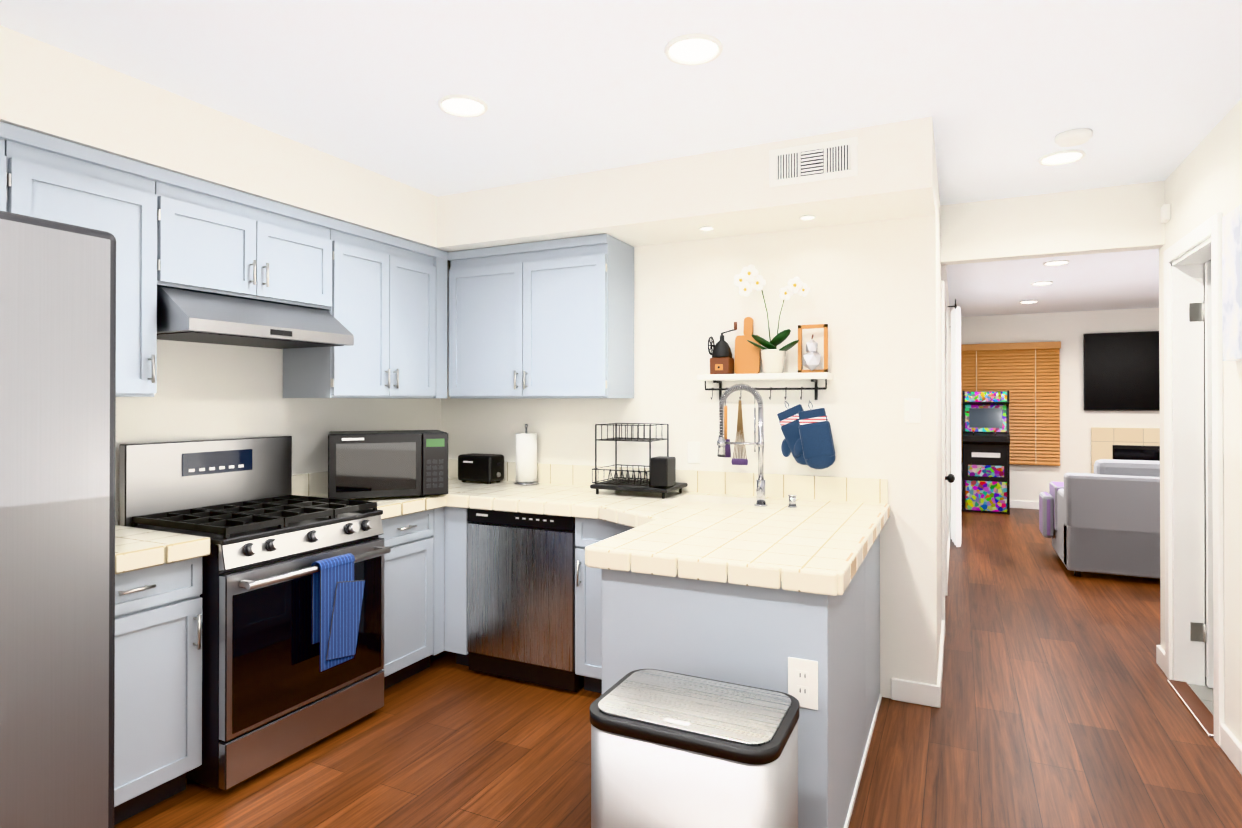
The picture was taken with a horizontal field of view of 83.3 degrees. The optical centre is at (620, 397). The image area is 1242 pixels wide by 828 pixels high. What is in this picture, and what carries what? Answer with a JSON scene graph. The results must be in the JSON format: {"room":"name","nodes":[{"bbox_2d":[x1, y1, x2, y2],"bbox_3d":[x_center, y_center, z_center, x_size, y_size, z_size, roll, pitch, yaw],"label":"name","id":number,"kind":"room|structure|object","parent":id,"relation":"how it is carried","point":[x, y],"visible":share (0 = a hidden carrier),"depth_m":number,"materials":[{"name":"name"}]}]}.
{"room":"kitchen","nodes":[
{"label":"kitchen","id":0,"kind":"room"},
{"bbox_2d":[115,339,440,524],"bbox_3d":[-2.534,0.137,1.774,0.120,2.550,6.310,0,0,26],"label":"wall","id":1,"kind":"structure","parent":0,"point":[207,391],"depth_m":3.24,"materials":[{"name":"white paint"}]},
{"bbox_2d":[0,121,15,213],"bbox_3d":[-2.161,-0.703,2.006,0.346,0.292,0.507,0,0,26],"label":"upper cabinet","id":2,"kind":"object","parent":1,"relation":"attached to","point":[7,131],"depth_m":2.17,"materials":[{"name":"grey paint"}]},
{"bbox_2d":[16,126,163,396],"bbox_3d":[-1.952,-0.426,2.437,0.346,0.842,0.445,0,0,26],"label":"upper cabinet","id":3,"kind":"object","parent":1,"relation":"attached to","point":[58,180],"depth_m":2.45,"materials":[{"name":"grey paint"}]},
{"bbox_2d":[164,169,271,302],"bbox_3d":[-1.755,-0.631,2.845,0.346,0.427,0.449,0,0,26],"label":"upper cabinet","id":4,"kind":"object","parent":1,"relation":"attached to","point":[218,239],"depth_m":2.77,"materials":[{"name":"grey paint"}]},
{"bbox_2d":[157,287,353,348],"bbox_3d":[-1.611,-0.325,2.964,0.499,0.172,0.760,0,0,26],"label":"range hood","id":5,"kind":"object","parent":1,"relation":"attached to","point":[189,316],"visible":0.89,"depth_m":2.80,"materials":[{"name":"silver metal"}]},
{"bbox_2d":[272,201,335,312],"bbox_3d":[-1.606,-0.630,3.152,0.346,0.427,0.449,0,0,26],"label":"upper cabinet","id":6,"kind":"object","parent":1,"relation":"attached to","point":[303,242],"depth_m":3.14,"materials":[{"name":"grey paint"}]},
{"bbox_2d":[283,220,399,398],"bbox_3d":[-1.417,-0.420,3.543,0.346,0.842,0.412,0,0,26],"label":"upper cabinet","id":7,"kind":"object","parent":1,"relation":"attached to","point":[367,260],"depth_m":3.44,"materials":[{"name":"grey paint"}]},
{"bbox_2d":[400,238,439,398],"bbox_3d":[-1.285,-0.419,3.816,0.346,0.842,0.412,0,0,26],"label":"upper cabinet","id":8,"kind":"object","parent":1,"relation":"attached to","point":[419,263],"depth_m":3.82,"materials":[{"name":"grey paint"}]},
{"bbox_2d":[0,0,1241,316],"bbox_3d":[2.369,-1.161,3.282,8.000,0.060,13.520,0,0,26],"label":"ceiling","id":9,"kind":"structure","parent":0,"point":[1002,94],"depth_m":2.50,"materials":[{"name":"white paint"}]},
{"bbox_2d":[0,25,450,266],"bbox_3d":[-1.993,-0.993,2.341,0.365,0.285,4.590,0,0,26],"label":"soffit","id":10,"kind":"structure","parent":9,"relation":"attached to","point":[50,90],"depth_m":2.65,"materials":[{"name":"white paint"}]},
{"bbox_2d":[438,94,487,117],"bbox_3d":[-0.611,-1.129,2.701,0.190,0.016,0.190,0,0,26],"label":"recessed light","id":11,"kind":"object","parent":9,"relation":"in","point":[460,105],"visible":1,"depth_m":2.70,"materials":[{"name":"white"}]},
{"bbox_2d":[437,117,935,251],"bbox_3d":[0.211,-0.987,3.569,2.535,0.285,0.460,0,0,26],"label":"soffit","id":12,"kind":"structure","parent":9,"relation":"attached to","point":[727,193],"depth_m":3.30,"materials":[{"name":"white paint"}]},
{"bbox_2d":[699,226,714,230],"bbox_3d":[0.425,-0.841,3.465,0.078,0.010,0.078,0,0,26],"label":"recessed light","id":13,"kind":"object","parent":12,"relation":"attached to","point":[706,228],"visible":1,"depth_m":3.46,"materials":[{"name":"white"}]},
{"bbox_2d":[799,215,815,220],"bbox_3d":[0.871,-0.842,3.260,0.078,0.010,0.078,0,0,26],"label":"recessed light","id":14,"kind":"object","parent":12,"relation":"attached to","point":[807,217],"visible":0.96,"depth_m":3.26,"materials":[{"name":"white"}]},
{"bbox_2d":[769,137,857,187],"bbox_3d":[0.825,-1.015,3.011,0.375,0.165,0.010,0,0,26],"label":"air vent grille","id":15,"kind":"object","parent":12,"relation":"attached to","point":[826,160],"visible":1,"depth_m":3.00,"materials":[{"name":"white plastic"}]},
{"bbox_2d":[664,33,722,65],"bbox_3d":[0.235,-1.131,2.269,0.190,0.016,0.190,0,0,26],"label":"recessed light","id":16,"kind":"object","parent":9,"relation":"in","point":[693,49],"visible":0.98,"depth_m":2.27,"materials":[{"name":"white"}]},
{"bbox_2d":[1019,300,1037,303],"bbox_3d":[4.676,-1.103,8.008,0.190,0.016,0.190,0,0,26],"label":"recessed light","id":17,"kind":"object","parent":9,"relation":"in","point":[1028,301],"visible":0.9,"depth_m":8.00,"materials":[{"name":"white plastic"}]},
{"bbox_2d":[1031,281,1052,285],"bbox_3d":[4.067,-1.109,6.748,0.190,0.016,0.190,0,0,26],"label":"recessed light","id":18,"kind":"object","parent":9,"relation":"in","point":[1042,283],"visible":0.94,"depth_m":6.74,"materials":[{"name":"white plastic"}]},
{"bbox_2d":[1043,260,1069,265],"bbox_3d":[3.588,-1.114,5.758,0.190,0.016,0.190,0,0,26],"label":"recessed light","id":19,"kind":"object","parent":9,"relation":"in","point":[1056,263],"visible":1,"depth_m":5.74,"materials":[{"name":"white plastic"}]},
{"bbox_2d":[1038,150,1085,165],"bbox_3d":[2.065,-1.126,3.273,0.190,0.016,0.190,0,0,26],"label":"recessed light","id":20,"kind":"object","parent":9,"relation":"in","point":[1063,157],"visible":0.98,"depth_m":3.27,"materials":[{"name":"white"}]},
{"bbox_2d":[1055,128,1091,146],"bbox_3d":[1.943,-1.114,2.998,0.136,0.036,0.136,0,0,26],"label":"smoke detector","id":21,"kind":"object","parent":9,"relation":"attached to","point":[1073,137],"visible":1,"depth_m":2.96,"materials":[{"name":"white plastic"}]},
{"bbox_2d":[114,505,1241,827],"bbox_3d":[2.369,1.449,3.268,8.000,0.060,13.520,0,0,26],"label":"floor","id":22,"kind":"structure","parent":0,"point":[1062,705],"depth_m":2.85,"materials":[{"name":"brown wood"}]},
{"bbox_2d":[0,211,115,827],"bbox_3d":[-1.936,0.481,1.667,0.987,1.860,0.900,0,0,26],"label":"fridge","id":23,"kind":"object","parent":22,"relation":"on","point":[57,461],"visible":1,"depth_m":1.76,"materials":[{"name":"grey metal"}]},
{"bbox_2d":[114,557,201,824],"bbox_3d":[-1.846,0.976,2.396,0.566,0.878,0.475,0,0,26],"label":"base cabinet","id":24,"kind":"object","parent":22,"relation":"on","point":[158,719],"depth_m":2.36,"materials":[{"name":"grey paint"}]},
{"bbox_2d":[115,525,210,573],"bbox_3d":[-1.828,0.467,2.391,0.606,0.175,0.478,0,0,26],"label":"countertop","id":25,"kind":"structure","parent":24,"relation":"on","point":[135,548],"depth_m":2.37,"materials":[{"name":"beige tile"}]},
{"bbox_2d":[119,436,390,789],"bbox_3d":[-1.471,0.800,2.912,0.740,1.235,0.760,0,0,26],"label":"range","id":26,"kind":"object","parent":22,"relation":"on","point":[292,595],"visible":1,"depth_m":2.74,"materials":[{"name":"grey metal"}]},
{"bbox_2d":[378,507,449,689],"bbox_3d":[-1.291,0.981,3.543,0.566,0.878,0.513,0,0,26],"label":"base cabinet","id":27,"kind":"object","parent":22,"relation":"on","point":[417,565],"depth_m":3.48,"materials":[{"name":"grey paint"}]},
{"bbox_2d":[292,471,418,519],"bbox_3d":[-1.288,0.473,3.509,0.606,0.175,0.458,0,0,26],"label":"countertop","id":28,"kind":"structure","parent":27,"relation":"on","point":[310,484],"depth_m":3.48,"materials":[{"name":"beige tile"}]},
{"bbox_2d":[419,459,889,539],"bbox_3d":[-0.135,0.533,3.493,2.696,0.295,0.877,0,0,26],"label":"countertop","id":29,"kind":"structure","parent":27,"relation":"on","point":[849,503],"depth_m":3.46,"materials":[{"name":"beige tile"}]},
{"bbox_2d":[328,430,447,499],"bbox_3d":[-1.200,0.337,3.589,0.560,0.325,0.386,0,0,-22],"label":"microwave","id":30,"kind":"object","parent":29,"relation":"on","point":[380,464],"visible":0.94,"depth_m":3.41,"materials":[{"name":"black plastic"}]},
{"bbox_2d":[458,453,503,483],"bbox_3d":[-0.854,0.419,4.199,0.338,0.167,0.182,0,0,26],"label":"toaster","id":31,"kind":"object","parent":29,"relation":"on","point":[487,468],"visible":1,"depth_m":4.11,"materials":[{"name":"black plastic"}]},
{"bbox_2d":[514,424,537,484],"bbox_3d":[-0.553,0.327,4.078,0.140,0.351,0.140,0,0,26],"label":"paper towel holder","id":32,"kind":"object","parent":29,"relation":"on","point":[526,458],"visible":1,"depth_m":4.03,"materials":[{"name":"white paper"}]},
{"bbox_2d":[590,423,687,498],"bbox_3d":[0.096,0.319,3.662,0.430,0.362,0.300,0,0,26],"label":"dish rack","id":33,"kind":"object","parent":29,"relation":"on","point":[662,475],"visible":1,"depth_m":3.56,"materials":[{"name":"black metal"},{"name":"black plastic"}]},
{"bbox_2d":[717,384,767,506],"bbox_3d":[0.557,0.215,3.249,0.243,0.565,0.107,0,0,26],"label":"faucet","id":34,"kind":"object","parent":29,"relation":"on","point":[760,484],"visible":1,"depth_m":3.23,"materials":[{"name":"silver metal"}]},
{"bbox_2d":[788,494,796,507],"bbox_3d":[0.782,0.470,3.185,0.044,0.056,0.044,0,0,26],"label":"soap dispenser","id":35,"kind":"object","parent":29,"relation":"on","point":[792,500],"visible":1,"depth_m":3.17,"materials":[{"name":"silver metal"}]},
{"bbox_2d":[467,508,583,692],"bbox_3d":[-0.373,0.985,3.735,0.626,0.872,0.632,0,0,26],"label":"dishwasher","id":36,"kind":"object","parent":22,"relation":"on","point":[521,596],"visible":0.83,"depth_m":3.44,"materials":[{"name":"grey metal"}]},
{"bbox_2d":[575,527,632,690],"bbox_3d":[0.173,1.070,3.474,0.569,0.700,0.636,0,0,26],"label":"base cabinet","id":37,"kind":"object","parent":22,"relation":"on","point":[582,572],"depth_m":3.29,"materials":[{"name":"grey paint"}]},
{"bbox_2d":[590,669,799,827],"bbox_3d":[0.182,1.077,1.712,0.463,0.668,0.328,0,0,26],"label":"trash can","id":38,"kind":"object","parent":22,"relation":"on","point":[672,750],"visible":1,"depth_m":1.60,"materials":[{"name":"silver metal"}]},
{"bbox_2d":[590,567,857,827],"bbox_3d":[0.362,0.976,2.382,0.750,0.878,0.492,0,0,26],"label":"base cabinet","id":39,"kind":"object","parent":22,"relation":"on","point":[630,621],"depth_m":2.15,"materials":[{"name":"grey paint"}]},
{"bbox_2d":[788,657,817,709],"bbox_3d":[0.527,0.828,2.025,0.086,0.140,0.008,0,0,26],"label":"outlet","id":40,"kind":"object","parent":39,"relation":"attached to","point":[803,682],"visible":0.9,"depth_m":2.02,"materials":[{"name":"white plastic"}]},
{"bbox_2d":[858,550,869,787],"bbox_3d":[0.510,0.977,2.735,0.791,0.878,0.502,0,0,26],"label":"base cabinet","id":41,"kind":"object","parent":22,"relation":"on","point":[864,569],"depth_m":2.74,"materials":[{"name":"grey paint"}]},
{"bbox_2d":[585,515,874,595],"bbox_3d":[0.419,0.525,2.487,0.822,0.060,0.814,0,0,26],"label":"countertop","id":42,"kind":"structure","parent":41,"relation":"on","point":[720,527],"depth_m":2.25,"materials":[{"name":"beige tile"}]},
{"bbox_2d":[870,543,881,740],"bbox_3d":[0.775,1.069,3.212,0.730,0.700,0.586,0,0,26],"label":"base cabinet","id":43,"kind":"object","parent":22,"relation":"on","point":[875,696],"depth_m":3.10,"materials":[{"name":"grey paint"}]},
{"bbox_2d":[962,390,1009,514],"bbox_3d":[4.660,0.677,8.929,0.520,1.540,0.560,0,0,26],"label":"machine","id":44,"kind":"object","parent":22,"relation":"on","point":[986,461],"visible":1,"depth_m":8.78,"materials":[{"name":"black plastic"}]},
{"bbox_2d":[1039,459,1159,578],"bbox_3d":[4.737,0.966,5.597,2.300,0.930,1.070,0,0,26],"label":"sofa","id":45,"kind":"object","parent":22,"relation":"on","point":[1104,518],"visible":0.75,"depth_m":5.47,"materials":[{"name":"grey fabric"}]},
{"bbox_2d":[1091,427,1159,472],"bbox_3d":[6.497,0.907,8.364,1.400,1.075,0.350,0,0,26],"label":"fireplace","id":46,"kind":"object","parent":22,"relation":"on","point":[1127,443],"visible":0.17,"depth_m":8.65,"materials":[{"name":"beige tile"}]},
{"bbox_2d":[440,215,936,697],"bbox_3d":[0.173,0.147,3.903,2.900,2.550,0.120,0,0,26],"label":"wall","id":47,"kind":"structure","parent":0,"point":[870,299],"depth_m":3.48,"materials":[{"name":"white paint"}]},
{"bbox_2d":[444,242,531,398],"bbox_3d":[-0.665,-0.418,4.048,0.564,0.842,0.346,0,0,26],"label":"upper cabinet","id":48,"kind":"object","parent":47,"relation":"attached to","point":[490,288],"depth_m":3.90,"materials":[{"name":"grey paint"}]},
{"bbox_2d":[532,234,633,398],"bbox_3d":[-0.255,-0.419,3.850,0.563,0.842,0.346,0,0,26],"label":"upper cabinet","id":49,"kind":"object","parent":47,"relation":"attached to","point":[551,319],"depth_m":3.68,"materials":[{"name":"grey paint"}]},
{"bbox_2d":[697,372,832,399],"bbox_3d":[0.712,-0.055,3.492,0.650,0.130,0.150,0,0,26],"label":"wall shelf","id":50,"kind":"object","parent":47,"relation":"attached to","point":[812,377],"visible":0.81,"depth_m":3.43,"materials":[{"name":"white wood"}]},
{"bbox_2d":[708,322,736,373],"bbox_3d":[0.526,-0.253,3.577,0.145,0.265,0.113,0,0,26],"label":"coffee grinder","id":51,"kind":"object","parent":50,"relation":"on","point":[721,360],"visible":0.98,"depth_m":3.55,"materials":[{"name":"brown wood"}]},
{"bbox_2d":[724,401,730,456],"bbox_3d":[0.532,0.155,3.553,0.054,0.290,0.054,0,0,11],"label":"hanging utensil","id":52,"kind":"object","parent":50,"relation":"hanging from","point":[727,451],"depth_m":3.55,"materials":[{"name":"orange wood"}]},
{"bbox_2d":[732,400,747,464],"bbox_3d":[0.598,0.175,3.515,0.084,0.328,0.015,0,0,26],"label":"lavender","id":53,"kind":"object","parent":50,"relation":"hanging from","point":[739,461],"visible":1,"depth_m":3.52,"materials":[{"name":"brown"}]},
{"bbox_2d":[734,317,760,373],"bbox_3d":[0.648,-0.267,3.566,0.130,0.295,0.054,0,0,26],"label":"cutting board","id":54,"kind":"object","parent":50,"relation":"on","point":[747,357],"visible":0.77,"depth_m":3.56,"materials":[{"name":"brown wood"}]},
{"bbox_2d":[754,408,755,451],"bbox_3d":[0.668,0.140,3.487,0.010,0.260,0.010,0,0,11],"label":"hanging utensil","id":55,"kind":"object","parent":50,"relation":"hanging from","point":[754,408],"depth_m":3.48,"materials":[{"name":"silver plastic"}]},
{"bbox_2d":[734,265,810,372],"bbox_3d":[0.747,-0.394,3.455,0.381,0.545,0.163,0,0,26],"label":"orchid","id":56,"kind":"object","parent":50,"relation":"on","point":[773,358],"visible":1,"depth_m":3.43,"materials":[{"name":"white petal"},{"name":"green leaf"},{"name":"white ceramic"}]},
{"bbox_2d":[777,400,835,468],"bbox_3d":[0.890,0.175,3.363,0.278,0.330,0.048,0,0,26],"label":"oven mitts","id":57,"kind":"object","parent":50,"relation":"hanging from","point":[808,439],"visible":1,"depth_m":3.34,"materials":[{"name":"blue fabric"}]},
{"bbox_2d":[798,324,827,372],"bbox_3d":[0.924,-0.239,3.378,0.140,0.235,0.076,0,0,26],"label":"frame","id":58,"kind":"object","parent":50,"relation":"on","point":[811,359],"visible":0.9,"depth_m":3.37,"materials":[{"name":"brown wood"}]},
{"bbox_2d":[904,398,920,422],"bbox_3d":[1.360,0.059,3.258,0.072,0.116,0.008,0,0,26],"label":"light switch","id":59,"kind":"object","parent":47,"relation":"attached to","point":[912,410],"visible":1,"depth_m":3.25,"materials":[{"name":"white plastic"}]},
{"bbox_2d":[936,163,950,675],"bbox_3d":[2.950,0.160,6.454,0.120,2.550,6.890,0,0,26],"label":"wall","id":60,"kind":"structure","parent":0,"point":[941,273],"depth_m":3.88,"materials":[{"name":"white paint"}]},
{"bbox_2d":[934,620,944,707],"bbox_3d":[1.686,1.371,3.676,0.016,0.100,1.071,0,0,26],"label":"baseboard","id":61,"kind":"structure","parent":60,"relation":"attached to","point":[937,688],"depth_m":3.38,"materials":[{"name":"white"}]},
{"bbox_2d":[941,281,947,620],"bbox_3d":[2.094,0.364,4.662,0.138,2.125,1.050,0,0,26],"label":"door frame","id":62,"kind":"structure","parent":60,"relation":"attached to","point":[944,438],"depth_m":4.17,"materials":[{"name":"white"}]},
{"bbox_2d":[947,507,950,572],"bbox_3d":[3.444,1.389,7.312,0.016,0.100,4.905,0,0,26],"label":"baseboard","id":63,"kind":"structure","parent":60,"relation":"attached to","point":[949,534],"depth_m":6.69,"materials":[{"name":"white"}]},
{"bbox_2d":[948,299,960,546],"bbox_3d":[3.557,0.258,7.436,0.115,2.334,2.292,0,0,26],"label":"door","id":64,"kind":"structure","parent":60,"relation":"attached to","point":[955,326],"depth_m":6.74,"materials":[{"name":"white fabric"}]},
{"bbox_2d":[945,474,954,482],"bbox_3d":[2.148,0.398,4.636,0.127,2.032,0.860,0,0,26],"label":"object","id":65,"kind":"structure","parent":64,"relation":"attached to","point":[950,478],"depth_m":4.28,"materials":[{"name":"black metal"}]},
{"bbox_2d":[961,308,1159,501],"bbox_3d":[6.592,0.171,8.586,4.820,2.550,0.120,0,0,26],"label":"wall","id":66,"kind":"structure","parent":0,"point":[1068,330],"depth_m":8.94,"materials":[{"name":"white paint"}]},
{"bbox_2d":[962,498,1038,509],"bbox_3d":[6.591,1.395,8.505,4.555,0.100,0.016,0,0,26],"label":"baseboard","id":67,"kind":"structure","parent":66,"relation":"attached to","point":[1013,503],"depth_m":9.13,"materials":[{"name":"white"}]},
{"bbox_2d":[961,341,1060,465],"bbox_3d":[5.070,0.074,9.207,1.240,1.590,0.075,0,0,26],"label":"window blinds","id":68,"kind":"object","parent":66,"relation":"attached to","point":[1026,375],"visible":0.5,"depth_m":9.11,"materials":[{"name":"brown wood"}]},
{"bbox_2d":[1083,331,1159,410],"bbox_3d":[6.626,-0.330,8.476,1.700,0.970,0.050,0,0,26],"label":"wall-mounted tv","id":69,"kind":"object","parent":66,"relation":"attached to","point":[1121,371],"visible":0.58,"depth_m":8.65,"materials":[{"name":"black plastic"}]},
{"bbox_2d":[940,181,1211,676],"bbox_3d":[4.012,0.143,3.114,4.700,2.550,0.120,0,0,26],"label":"wall","id":70,"kind":"structure","parent":0,"point":[1121,218],"depth_m":3.83,"materials":[{"name":"white paint"}]},
{"bbox_2d":[1156,645,1164,668],"bbox_3d":[4.461,1.367,2.949,3.556,0.100,0.046,0,0,26],"label":"baseboard","id":71,"kind":"structure","parent":70,"relation":"attached to","point":[1160,653],"depth_m":3.66,"materials":[{"name":"white"}]},
{"bbox_2d":[1159,98,1241,744],"bbox_3d":[1.349,0.130,0.430,0.120,2.550,7.270,0,0,26],"label":"wall","id":72,"kind":"structure","parent":0,"point":[1203,181],"depth_m":2.80,"materials":[{"name":"white paint"}]},
{"bbox_2d":[1160,204,1170,222],"bbox_3d":[2.774,-0.940,3.557,0.030,0.080,0.070,0,0,26],"label":"door chime","id":73,"kind":"object","parent":72,"relation":"attached to","point":[1165,213],"visible":1,"depth_m":3.53,"materials":[{"name":"white plastic"}]},
{"bbox_2d":[1163,212,1224,746],"bbox_3d":[2.664,0.331,3.181,0.152,2.175,0.830,0,0,26],"label":"door frame","id":74,"kind":"structure","parent":72,"relation":"attached to","point":[1184,506],"depth_m":3.46,"materials":[{"name":"white painted wood"}]},
{"bbox_2d":[1189,302,1204,320],"bbox_3d":[2.846,-0.425,3.448,0.062,0.090,0.012,0,0,26],"label":"hinge plate","id":75,"kind":"object","parent":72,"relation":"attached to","point":[1197,313],"depth_m":3.45,"materials":[{"name":"silver metal"}]},
{"bbox_2d":[1190,622,1205,642],"bbox_3d":[2.846,1.155,3.440,0.062,0.090,0.012,0,0,26],"label":"hinge plate","id":76,"kind":"object","parent":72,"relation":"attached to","point":[1198,630],"depth_m":3.44,"materials":[{"name":"silver metal"}]},
{"bbox_2d":[1205,260,1212,687],"bbox_3d":[3.138,0.368,3.228,0.661,2.078,0.139,0,0,26],"label":"room door","id":77,"kind":"structure","parent":72,"relation":"in","point":[1209,474],"depth_m":3.40,"materials":[{"name":"white wood"}]},
{"bbox_2d":[1220,724,1241,774],"bbox_3d":[1.092,1.353,0.049,0.016,0.100,6.170,0,0,26],"label":"baseboard","id":78,"kind":"structure","parent":72,"relation":"attached to","point":[1229,744],"depth_m":2.71,"materials":[{"name":"white wood"}]},
{"bbox_2d":[1222,204,1241,360],"bbox_3d":[2.203,-0.425,2.386,0.039,0.560,0.730,0,0,26],"label":"canvas art","id":79,"kind":"object","parent":72,"relation":"attached to","point":[1232,284],"visible":1,"depth_m":2.62},
{"bbox_2d":[1188,677,1213,714],"bbox_3d":[3.069,1.414,2.580,1.340,0.004,1.650,0,0,26],"label":"floor","id":80,"kind":"structure","parent":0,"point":[1204,694],"depth_m":3.33,"materials":[{"name":"beige tile"}]}
]}

